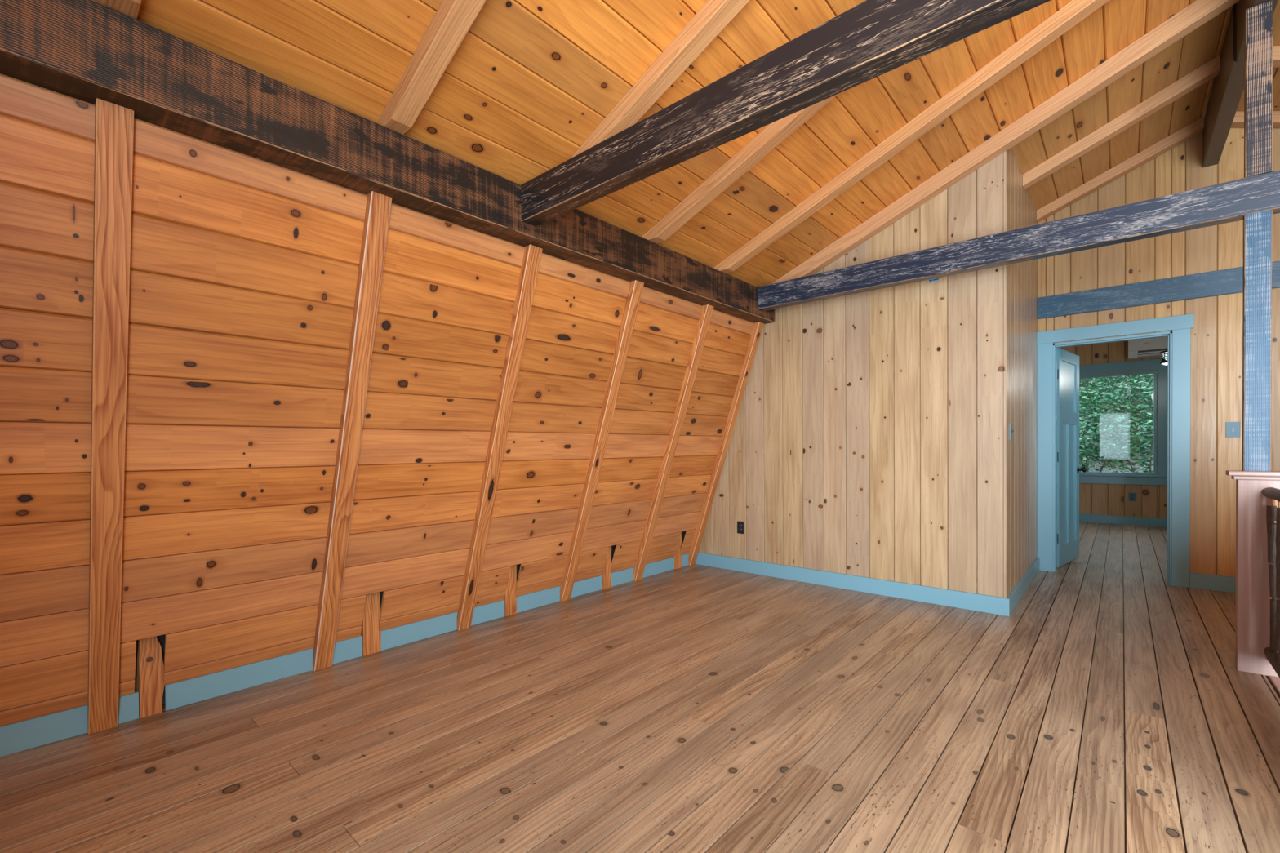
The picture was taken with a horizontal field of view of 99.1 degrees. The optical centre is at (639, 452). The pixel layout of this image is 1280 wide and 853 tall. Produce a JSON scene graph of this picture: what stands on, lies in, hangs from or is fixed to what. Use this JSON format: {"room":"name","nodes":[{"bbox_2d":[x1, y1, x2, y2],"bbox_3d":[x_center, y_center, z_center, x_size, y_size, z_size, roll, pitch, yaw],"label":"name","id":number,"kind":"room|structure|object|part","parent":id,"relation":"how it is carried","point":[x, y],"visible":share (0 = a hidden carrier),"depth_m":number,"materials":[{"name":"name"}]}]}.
{"room":"attic loft","nodes":[
{"label":"attic loft","id":0,"kind":"room"},
{"bbox_2d":[0,73,754,727],"bbox_3d":[-0.856,-0.056,3.239,0.746,2.124,5.018,0,1,41],"label":"wall","id":1,"kind":"structure","parent":0,"point":[244,268],"depth_m":2.36,"materials":[{"name":"orange wood"}]},
{"bbox_2d":[87,97,133,734],"bbox_3d":[-1.942,0.023,1.990,0.815,2.234,0.086,0,1,41],"label":"stud","id":2,"kind":"object","parent":1,"relation":"attached to","point":[113,123],"visible":1,"depth_m":1.92,"materials":[{"name":"brown wood"}]},
{"bbox_2d":[312,191,391,671],"bbox_3d":[-1.397,0.014,2.607,0.815,2.234,0.086,0,1,41],"label":"stud","id":3,"kind":"object","parent":1,"relation":"attached to","point":[378,207],"visible":1,"depth_m":2.55,"materials":[{"name":"brown wood"}]},
{"bbox_2d":[0,0,774,324],"bbox_3d":[-0.549,-1.235,2.950,0.180,0.246,5.018,0,1,41],"label":"beam","id":4,"kind":"structure","parent":1,"relation":"on","point":[86,51],"depth_m":2.01,"materials":[{"name":"brown wood"}]},
{"bbox_2d":[95,0,141,18],"bbox_3d":[-0.601,-1.920,0.776,2.874,1.158,0.088,0,1,41],"label":"rafter","id":5,"kind":"object","parent":4,"relation":"on","point":[130,7],"visible":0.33,"depth_m":1.64,"materials":[{"name":"brown wood"}]},
{"bbox_2d":[377,0,486,133],"bbox_3d":[-0.046,-1.929,1.404,2.874,1.158,0.088,0,1,41],"label":"rafter","id":6,"kind":"object","parent":4,"relation":"on","point":[452,20],"visible":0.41,"depth_m":2.05,"materials":[{"name":"brown wood"}]},
{"bbox_2d":[569,0,749,158],"bbox_3d":[0.519,-1.939,2.042,2.874,1.158,0.088,0,1,41],"label":"rafter","id":7,"kind":"object","parent":4,"relation":"on","point":[713,16],"visible":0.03,"depth_m":2.37,"materials":[{"name":"brown wood"}]},
{"bbox_2d":[641,93,839,243],"bbox_3d":[1.067,-1.949,2.663,2.874,1.158,0.088,0,1,41],"label":"rafter","id":8,"kind":"object","parent":4,"relation":"on","point":[775,132],"visible":0.38,"depth_m":3.12,"materials":[{"name":"brown wood"}]},
{"bbox_2d":[520,0,1050,226],"bbox_3d":[1.521,-1.260,0.942,5.580,0.187,0.092,0,1,41],"label":"tie beam","id":9,"kind":"structure","parent":4,"relation":"attached to","point":[870,39],"depth_m":1.85,"materials":[{"name":"black wood"}]},
{"bbox_2d":[713,0,1109,273],"bbox_3d":[1.618,-1.958,3.286,2.874,1.158,0.088,0,1,41],"label":"rafter","id":10,"kind":"object","parent":4,"relation":"on","point":[1075,11],"visible":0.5,"depth_m":3.20,"materials":[{"name":"brown wood"}]},
{"bbox_2d":[772,0,1239,283],"bbox_3d":[2.126,-1.967,3.862,2.874,1.158,0.088,0,1,41],"label":"rafter","id":11,"kind":"object","parent":4,"relation":"on","point":[1198,12],"visible":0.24,"depth_m":3.50,"materials":[{"name":"brown wood"}]},
{"bbox_2d":[456,244,542,630],"bbox_3d":[-0.855,0.004,3.221,0.815,2.234,0.086,0,1,41],"label":"stud","id":12,"kind":"object","parent":1,"relation":"attached to","point":[530,266],"visible":1,"depth_m":3.17,"materials":[{"name":"brown wood"}]},
{"bbox_2d":[560,280,644,601],"bbox_3d":[-0.297,-0.005,3.852,0.815,2.234,0.086,0,1,41],"label":"stud","id":13,"kind":"object","parent":1,"relation":"attached to","point":[633,300],"visible":0.96,"depth_m":3.80,"materials":[{"name":"brown wood"}]},
{"bbox_2d":[633,304,714,581],"bbox_3d":[0.248,-0.015,4.469,0.815,2.234,0.086,0,1,41],"label":"stud","id":14,"kind":"object","parent":1,"relation":"attached to","point":[707,310],"visible":1,"depth_m":4.42,"materials":[{"name":"brown wood"}]},
{"bbox_2d":[688,321,764,565],"bbox_3d":[0.771,-0.024,5.061,0.815,2.234,0.086,0,1,41],"label":"stud","id":15,"kind":"object","parent":1,"relation":"attached to","point":[757,328],"visible":1,"depth_m":5.02,"materials":[{"name":"brown wood"}]},
{"bbox_2d":[134,531,685,704],"bbox_3d":[-0.924,-0.004,3.355,0.908,2.562,5.100,0,1,41],"label":"wall","id":16,"kind":"structure","parent":0,"point":[161,638],"depth_m":2.44,"materials":[{"name":"brown wood"}]},
{"bbox_2d":[0,553,688,757],"bbox_3d":[-1.134,1.064,3.490,0.018,0.114,5.000,0,1,41],"label":"baseboard","id":17,"kind":"structure","parent":16,"relation":"attached to","point":[17,737],"depth_m":2.68,"materials":[{"name":"teal paint"}]},
{"bbox_2d":[0,521,1279,852],"bbox_3d":[3.612,1.101,3.360,7.466,0.020,11.089,0,1,41],"label":"floor","id":18,"kind":"structure","parent":0,"point":[693,708],"depth_m":2.15,"materials":[{"name":"brown wood"}]},
{"bbox_2d":[136,636,164,718],"bbox_3d":[-2.145,0.907,2.389,0.095,0.460,0.084,0,1,41],"label":"block","id":19,"kind":"object","parent":18,"relation":"on","point":[150,667],"visible":0.61,"depth_m":2.35,"materials":[{"name":"brown wood"}]},
{"bbox_2d":[360,591,381,656],"bbox_3d":[-1.534,0.897,3.081,0.094,0.460,0.098,0,1,41],"label":"block","id":20,"kind":"object","parent":18,"relation":"on","point":[371,637],"visible":0.49,"depth_m":3.05,"materials":[{"name":"brown wood"}]},
{"bbox_2d":[503,564,516,616],"bbox_3d":[-0.920,0.886,3.776,0.094,0.460,0.095,0,1,41],"label":"block","id":21,"kind":"object","parent":18,"relation":"on","point":[510,600],"visible":0.4,"depth_m":3.75,"materials":[{"name":"brown wood"}]},
{"bbox_2d":[602,546,611,589],"bbox_3d":[-0.301,0.876,4.476,0.094,0.460,0.100,0,1,41],"label":"block","id":22,"kind":"object","parent":18,"relation":"on","point":[606,575],"visible":0.33,"depth_m":4.45,"materials":[{"name":"brown wood"}]},
{"bbox_2d":[674,532,681,568],"bbox_3d":[0.327,0.865,5.187,0.094,0.460,0.107,0,1,41],"label":"block","id":23,"kind":"object","parent":18,"relation":"on","point":[677,557],"visible":0.27,"depth_m":5.16,"materials":[{"name":"brown wood"}]},
{"bbox_2d":[1226,470,1279,677],"bbox_3d":[3.454,0.597,2.411,1.174,1.008,0.121,0,1,41],"label":"wall","id":24,"kind":"structure","parent":18,"relation":"on","point":[1252,620],"depth_m":2.72,"materials":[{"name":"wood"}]},
{"bbox_3d":[3.450,0.126,2.403,1.141,0.019,0.088,0,1,41],"label":"cap moulding","id":25,"kind":"part","parent":24,"relation":"part of","materials":[{"name":"beige wood"}]},
{"bbox_2d":[1242,209,1272,471],"bbox_3d":[3.086,-0.550,2.727,0.092,1.285,0.048,0,1,41],"label":"post","id":26,"kind":"object","parent":24,"relation":"on","point":[1258,226],"visible":0.96,"depth_m":2.71,"materials":[{"name":"blue wood"}]},
{"bbox_2d":[757,169,1279,311],"bbox_3d":[3.103,-1.287,2.732,5.580,0.187,0.092,0,1,41],"label":"tie beam","id":27,"kind":"structure","parent":26,"relation":"on","point":[1228,202],"depth_m":3.25,"materials":[{"name":"blue wood"}]},
{"bbox_2d":[1244,0,1273,177],"bbox_3d":[3.079,-1.798,2.715,0.090,0.834,0.048,0,1,41],"label":"post","id":28,"kind":"object","parent":27,"relation":"on","point":[1259,19],"visible":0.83,"depth_m":2.70,"materials":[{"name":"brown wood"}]},
{"bbox_2d":[1268,675,1279,698],"bbox_3d":[1.582,1.256,0.892,0.106,0.264,4.700,0,1,41],"label":"trim","id":29,"kind":"structure","parent":24,"relation":"attached to","point":[1274,682],"depth_m":2.61,"materials":[{"name":"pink wood"}]},
{"bbox_2d":[1262,487,1279,678],"bbox_3d":[2.421,0.611,1.881,0.105,0.996,2.089,0,1,41],"label":"log railing","id":30,"kind":"object","parent":29,"relation":"on","point":[1272,653],"visible":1,"depth_m":2.63,"materials":[{"name":"brown wood"}]},
{"bbox_3d":[2.444,0.189,1.913,0.076,0.093,1.996,0,1,41],"label":"rail","id":31,"kind":"part","parent":30,"relation":"part of","materials":[{"name":"brown wood"}]},
{"bbox_3d":[2.451,1.005,1.921,0.069,0.074,1.999,0,1,41],"label":"rail","id":32,"kind":"part","parent":30,"relation":"part of","materials":[{"name":"brown wood"}]},
{"bbox_2d":[93,0,1279,286],"bbox_3d":[2.202,-1.960,1.710,6.143,1.275,6.860,0,1,41],"label":"ceiling","id":33,"kind":"structure","parent":0,"point":[529,82],"depth_m":2.77,"materials":[{"name":"orange wood"}]},
{"bbox_2d":[1272,45,1279,67],"bbox_3d":[4.848,-1.984,2.606,2.691,1.164,0.088,0,1,41],"label":"rafter","id":34,"kind":"object","parent":33,"relation":"attached to","point":[1276,55],"visible":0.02,"depth_m":3.36,"materials":[{"name":"brown wood"}]},
{"bbox_2d":[698,151,1005,598],"bbox_3d":[1.491,-0.526,4.518,2.590,3.199,0.018,0,1,41],"label":"wall","id":35,"kind":"structure","parent":0,"point":[868,439],"depth_m":4.15,"materials":[{"name":"brown wood"}]},
{"bbox_2d":[737,520,743,533],"bbox_3d":[0.924,0.689,5.018,0.070,0.112,0.010,0,1,41],"label":"outlet","id":36,"kind":"object","parent":35,"relation":"attached to","point":[740,524],"visible":1,"depth_m":5.01,"materials":[{"name":"black plastic"}]},
{"bbox_2d":[695,552,1009,616],"bbox_3d":[1.504,1.035,4.507,2.588,0.118,0.018,0,1,41],"label":"baseboard","id":37,"kind":"structure","parent":35,"relation":"attached to","point":[943,597],"depth_m":4.25,"materials":[{"name":"teal paint"}]},
{"bbox_2d":[928,277,938,283],"bbox_3d":[2.122,-1.251,3.937,0.063,0.040,0.001,0,1,41],"label":"scrap","id":38,"kind":"object","parent":35,"relation":"attached to","point":[937,278],"visible":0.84,"depth_m":3.94,"materials":[{"name":"blue"}]},
{"bbox_2d":[1005,147,1037,598],"bbox_3d":[3.043,-0.551,4.332,0.018,3.234,1.795,0,1,41],"label":"wall","id":39,"kind":"structure","parent":0,"point":[1021,277],"depth_m":4.12,"materials":[{"name":"brown wood"}]},
{"bbox_2d":[1009,422,1013,439],"bbox_3d":[2.576,-0.146,3.777,0.018,0.115,0.075,0,1,41],"label":"light switch","id":40,"kind":"object","parent":39,"relation":"attached to","point":[1011,424],"visible":1,"depth_m":3.77,"materials":[{"name":"blue plastic"}]},
{"bbox_2d":[1006,557,1039,614],"bbox_3d":[3.061,1.027,4.329,0.018,0.118,1.777,0,1,41],"label":"baseboard","id":41,"kind":"structure","parent":39,"relation":"attached to","point":[1015,595],"depth_m":4.18,"materials":[{"name":"teal paint"}]},
{"bbox_2d":[1060,340,1167,518],"bbox_3d":[6.799,-0.358,7.920,3.600,2.730,0.018,0,1,41],"label":"wall","id":42,"kind":"structure","parent":0,"point":[1151,500],"depth_m":7.85,"materials":[{"name":"brown wood"}]},
{"bbox_2d":[1079,371,1156,475],"bbox_3d":[6.874,-0.410,7.895,0.881,1.451,0.070,0,1,41],"label":"window","id":43,"kind":"structure","parent":42,"relation":"in","point":[1154,373],"depth_m":7.61,"materials":[{"name":"paint"}]},
{"bbox_2d":[1079,359,1167,485],"bbox_3d":[6.827,-0.421,7.850,1.255,1.747,0.050,0,1,41],"label":"trim","id":44,"kind":"structure","parent":42,"relation":"attached to","point":[1161,479],"depth_m":7.60,"materials":[{"name":"paint"}]},
{"bbox_2d":[1079,513,1167,527],"bbox_3d":[6.796,0.968,7.920,3.600,0.118,0.018,0,1,41],"label":"baseboard","id":45,"kind":"structure","parent":42,"relation":"attached to","point":[1136,521],"depth_m":7.80,"materials":[{"name":"paint"}]},
{"bbox_2d":[1128,493,1135,501],"bbox_3d":[6.993,0.629,7.745,0.072,0.115,0.010,0,1,41],"label":"outlet","id":46,"kind":"object","parent":42,"relation":"attached to","point":[1131,495],"visible":1,"depth_m":7.74,"materials":[{"name":"blue plastic"}]},
{"bbox_2d":[1128,336,1167,359],"bbox_3d":[7.184,-1.476,7.417,0.810,0.300,0.201,0,1,41],"label":"air conditioner","id":47,"kind":"object","parent":42,"relation":"attached to","point":[1143,348],"visible":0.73,"depth_m":7.50,"materials":[{"name":"white plastic"}]},
{"bbox_2d":[1037,127,1279,577],"bbox_3d":[5.410,-0.770,3.447,4.700,3.658,0.018,0,1,41],"label":"wall","id":48,"kind":"structure","parent":0,"point":[1216,333],"depth_m":4.30,"materials":[{"name":"brown wood"}]},
{"bbox_2d":[1057,347,1086,567],"bbox_3d":[4.176,0.043,5.288,0.794,2.037,0.172,-1,1,-45],"label":"door","id":49,"kind":"structure","parent":48,"relation":"in","point":[1068,362],"depth_m":5.27,"materials":[{"name":"paint"}]},
{"bbox_3d":[4.448,0.171,5.485,0.060,0.060,0.068,-1,1,-40],"label":"knob","id":50,"kind":"part","parent":49,"relation":"part of","materials":[{"name":"black metal"}]},
{"bbox_2d":[1037,313,1193,587],"bbox_3d":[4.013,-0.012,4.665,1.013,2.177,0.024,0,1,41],"label":"trim","id":51,"kind":"structure","parent":48,"relation":"attached to","point":[1180,326],"depth_m":4.45,"materials":[{"name":"teal paint"}]},
{"bbox_2d":[1037,261,1279,319],"bbox_3d":[4.765,-1.314,3.976,3.028,0.190,0.031,0,1,41],"label":"tie beam","id":52,"kind":"structure","parent":48,"relation":"attached to","point":[1229,281],"depth_m":4.47,"materials":[{"name":"blue wood"}]},
{"bbox_2d":[1190,572,1235,593],"bbox_3d":[5.754,1.020,3.146,3.640,0.120,0.018,0,1,41],"label":"baseboard","id":53,"kind":"structure","parent":48,"relation":"attached to","point":[1202,581],"depth_m":4.26,"materials":[{"name":"teal paint"}]},
{"bbox_2d":[1202,3,1244,167],"bbox_3d":[3.934,-2.400,3.669,0.086,0.338,1.565,0,1,41],"label":"ridge beam","id":54,"kind":"structure","parent":48,"relation":"attached to","point":[1228,86],"depth_m":3.54,"materials":[{"name":"brown wood"}]},
{"bbox_2d":[1036,115,1204,222],"bbox_3d":[3.987,-2.346,4.588,1.049,0.503,0.088,0,1,41],"label":"rafter","id":55,"kind":"object","parent":54,"relation":"attached to","point":[1196,127],"visible":1,"depth_m":4.52,"materials":[{"name":"brown wood"}]},
{"bbox_2d":[1022,54,1219,190],"bbox_3d":[3.379,-2.316,3.900,1.049,0.508,0.088,0,1,41],"label":"rafter","id":56,"kind":"object","parent":54,"relation":"attached to","point":[1209,70],"visible":1,"depth_m":3.83,"materials":[{"name":"brown wood"}]},
{"bbox_2d":[1231,111,1279,128],"bbox_3d":[5.456,-2.014,3.294,2.691,1.160,0.088,0,1,41],"label":"rafter","id":57,"kind":"object","parent":54,"relation":"attached to","point":[1238,120],"visible":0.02,"depth_m":4.07,"materials":[{"name":"brown wood"}]},
{"bbox_2d":[1226,422,1239,437],"bbox_3d":[4.554,-0.178,4.188,0.075,0.118,0.018,0,1,41],"label":"light switch","id":58,"kind":"object","parent":48,"relation":"attached to","point":[1233,428],"visible":1,"depth_m":4.19,"materials":[{"name":"blue plastic"}]},
{"bbox_3d":[5.385,-1.723,6.316,3.760,0.050,4.268,0,1,41],"label":"ceiling","id":59,"kind":"structure","parent":0,"visible":0},
{"bbox_2d":[1160,350,1167,364],"bbox_3d":[5.889,-1.327,5.922,0.350,0.742,0.350,0,1,41],"label":"ceiling lamp","id":60,"kind":"object","parent":59,"relation":"attached to","point":[1163,353],"visible":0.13,"depth_m":6.03,"materials":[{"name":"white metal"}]},
{"label":"outside","id":61,"kind":"structure","parent":0,"visible":0},
{"bbox_2d":[1079,373,1153,475],"bbox_3d":[14.181,-1.801,16.270,22.000,6.797,22.000,0,1,41],"label":"hillside","id":62,"kind":"structure","parent":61,"point":[1096,465],"depth_m":12.04,"materials":[{"name":"green plant"}]},
{"bbox_2d":[1079,431,1100,474],"bbox_3d":[7.715,0.245,10.471,1.725,1.606,1.237,0,1,41],"label":"shrub","id":63,"kind":"object","parent":62,"relation":"on","point":[1086,451],"visible":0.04,"depth_m":9.94,"materials":[{"name":"green plant"}]},
{"bbox_2d":[1079,374,1114,420],"bbox_3d":[9.729,-1.223,13.187,2.660,2.136,1.847,0,1,41],"label":"shrub","id":64,"kind":"object","parent":62,"relation":"on","point":[1100,382],"visible":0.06,"depth_m":12.46,"materials":[{"name":"green plant"}]},
{"bbox_2d":[1079,376,1132,414],"bbox_3d":[11.037,-2.452,15.364,4.813,4.197,3.508,0,1,41],"label":"tree","id":65,"kind":"object","parent":62,"relation":"on","point":[1119,378],"visible":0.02,"depth_m":14.44,"materials":[{"name":"green plant"}]},
{"bbox_2d":[1079,386,1138,446],"bbox_3d":[9.252,-0.536,11.740,2.221,1.832,1.586,0,1,41],"label":"shrub","id":66,"kind":"object","parent":62,"relation":"on","point":[1087,392],"visible":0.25,"depth_m":11.30,"materials":[{"name":"green plant"}]},
{"bbox_2d":[1079,373,1152,388],"bbox_3d":[14.375,-4.437,17.761,6.022,5.385,4.196,0,1,41],"label":"tree","id":67,"kind":"object","parent":62,"relation":"on","point":[1152,374],"visible":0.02,"depth_m":17.61,"materials":[{"name":"green plant"}]},
{"bbox_2d":[1079,411,1153,474],"bbox_3d":[8.644,0.022,10.461,1.832,1.625,1.298,0,1,41],"label":"shrub","id":68,"kind":"object","parent":62,"relation":"on","point":[1087,429],"visible":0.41,"depth_m":10.19,"materials":[{"name":"green plant"}]},
{"bbox_3d":[8.552,0.212,10.437,0.200,1.243,0.023,0,1,-12],"label":"stem","id":69,"kind":"part","parent":68,"relation":"part of","materials":[{"name":"green plant"}]},
{"bbox_3d":[8.769,0.212,10.303,0.020,1.246,0.421,-1,1,-40],"label":"stem","id":70,"kind":"part","parent":68,"relation":"part of","materials":[{"name":"green plant"}]},
{"bbox_2d":[1079,377,1153,461],"bbox_3d":[10.118,-0.694,11.393,2.166,1.742,1.597,0,1,41],"label":"shrub","id":71,"kind":"object","parent":62,"relation":"on","point":[1143,387],"visible":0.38,"depth_m":11.33,"materials":[{"name":"green plant"}]},
{"bbox_3d":[10.335,-0.428,11.306,0.433,1.207,0.156,0,1,41],"label":"stem","id":72,"kind":"part","parent":71,"relation":"part of","materials":[{"name":"green plant"}]},
{"bbox_2d":[1079,373,1153,419],"bbox_3d":[13.273,-2.881,14.668,5.006,4.587,3.713,0,1,41],"label":"tree","id":73,"kind":"object","parent":62,"relation":"on","point":[1139,376],"visible":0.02,"depth_m":14.58,"materials":[{"name":"green plant"}]},
{"bbox_2d":[1079,370,1156,439],"bbox_3d":[10.885,-1.331,12.717,2.566,2.109,1.850,0,1,41],"label":"shrub","id":74,"kind":"object","parent":62,"relation":"on","point":[1125,378],"visible":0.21,"depth_m":12.51,"materials":[{"name":"green plant"}]},
{"bbox_2d":[1085,417,1153,472],"bbox_3d":[8.957,0.121,9.624,1.703,1.528,1.251,0,1,41],"label":"shrub","id":75,"kind":"object","parent":62,"relation":"on","point":[1118,448],"visible":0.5,"depth_m":9.71,"materials":[{"name":"green plant"}]},
{"bbox_3d":[8.799,0.289,9.741,0.438,1.192,0.022,0,1,33],"label":"stem","id":76,"kind":"part","parent":75,"relation":"part of","materials":[{"name":"green plant"}]},
{"bbox_3d":[8.925,0.290,9.537,0.023,1.188,0.227,0,1,28],"label":"stem","id":77,"kind":"part","parent":75,"relation":"part of","materials":[{"name":"green plant"}]},
{"bbox_2d":[1100,374,1153,438],"bbox_3d":[10.994,-0.846,11.284,2.390,1.744,1.740,0,1,41],"label":"shrub","id":78,"kind":"object","parent":62,"relation":"on","point":[1149,376],"visible":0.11,"depth_m":11.55,"materials":[{"name":"green plant"}]},
{"bbox_2d":[1128,413,1153,459],"bbox_3d":[10.033,-0.215,9.749,1.992,1.494,1.425,0,1,41],"label":"shrub","id":79,"kind":"object","parent":62,"relation":"on","point":[1145,413],"visible":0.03,"depth_m":10.20,"materials":[{"name":"green plant"}]},
{"bbox_2d":[1128,374,1153,399],"bbox_3d":[14.478,-2.698,12.750,5.070,4.503,3.594,0,1,41],"label":"tree","id":80,"kind":"object","parent":62,"relation":"on","point":[1151,375],"visible":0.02,"depth_m":14.18,"materials":[{"name":"green plant"}]},
{"bbox_3d":[-0.117,-0.508,-0.782,7.200,3.926,0.018,0,1,41],"label":"wall","id":81,"kind":"structure","parent":0,"visible":0},
{"bbox_2d":[1235,0,1278,62],"bbox_3d":[1.688,-2.361,1.108,0.088,0.337,5.246,0,1,41],"label":"ridge beam","id":82,"kind":"structure","parent":81,"relation":"attached to","point":[1242,6],"depth_m":2.98,"materials":[{"name":"wood"}]}
]}

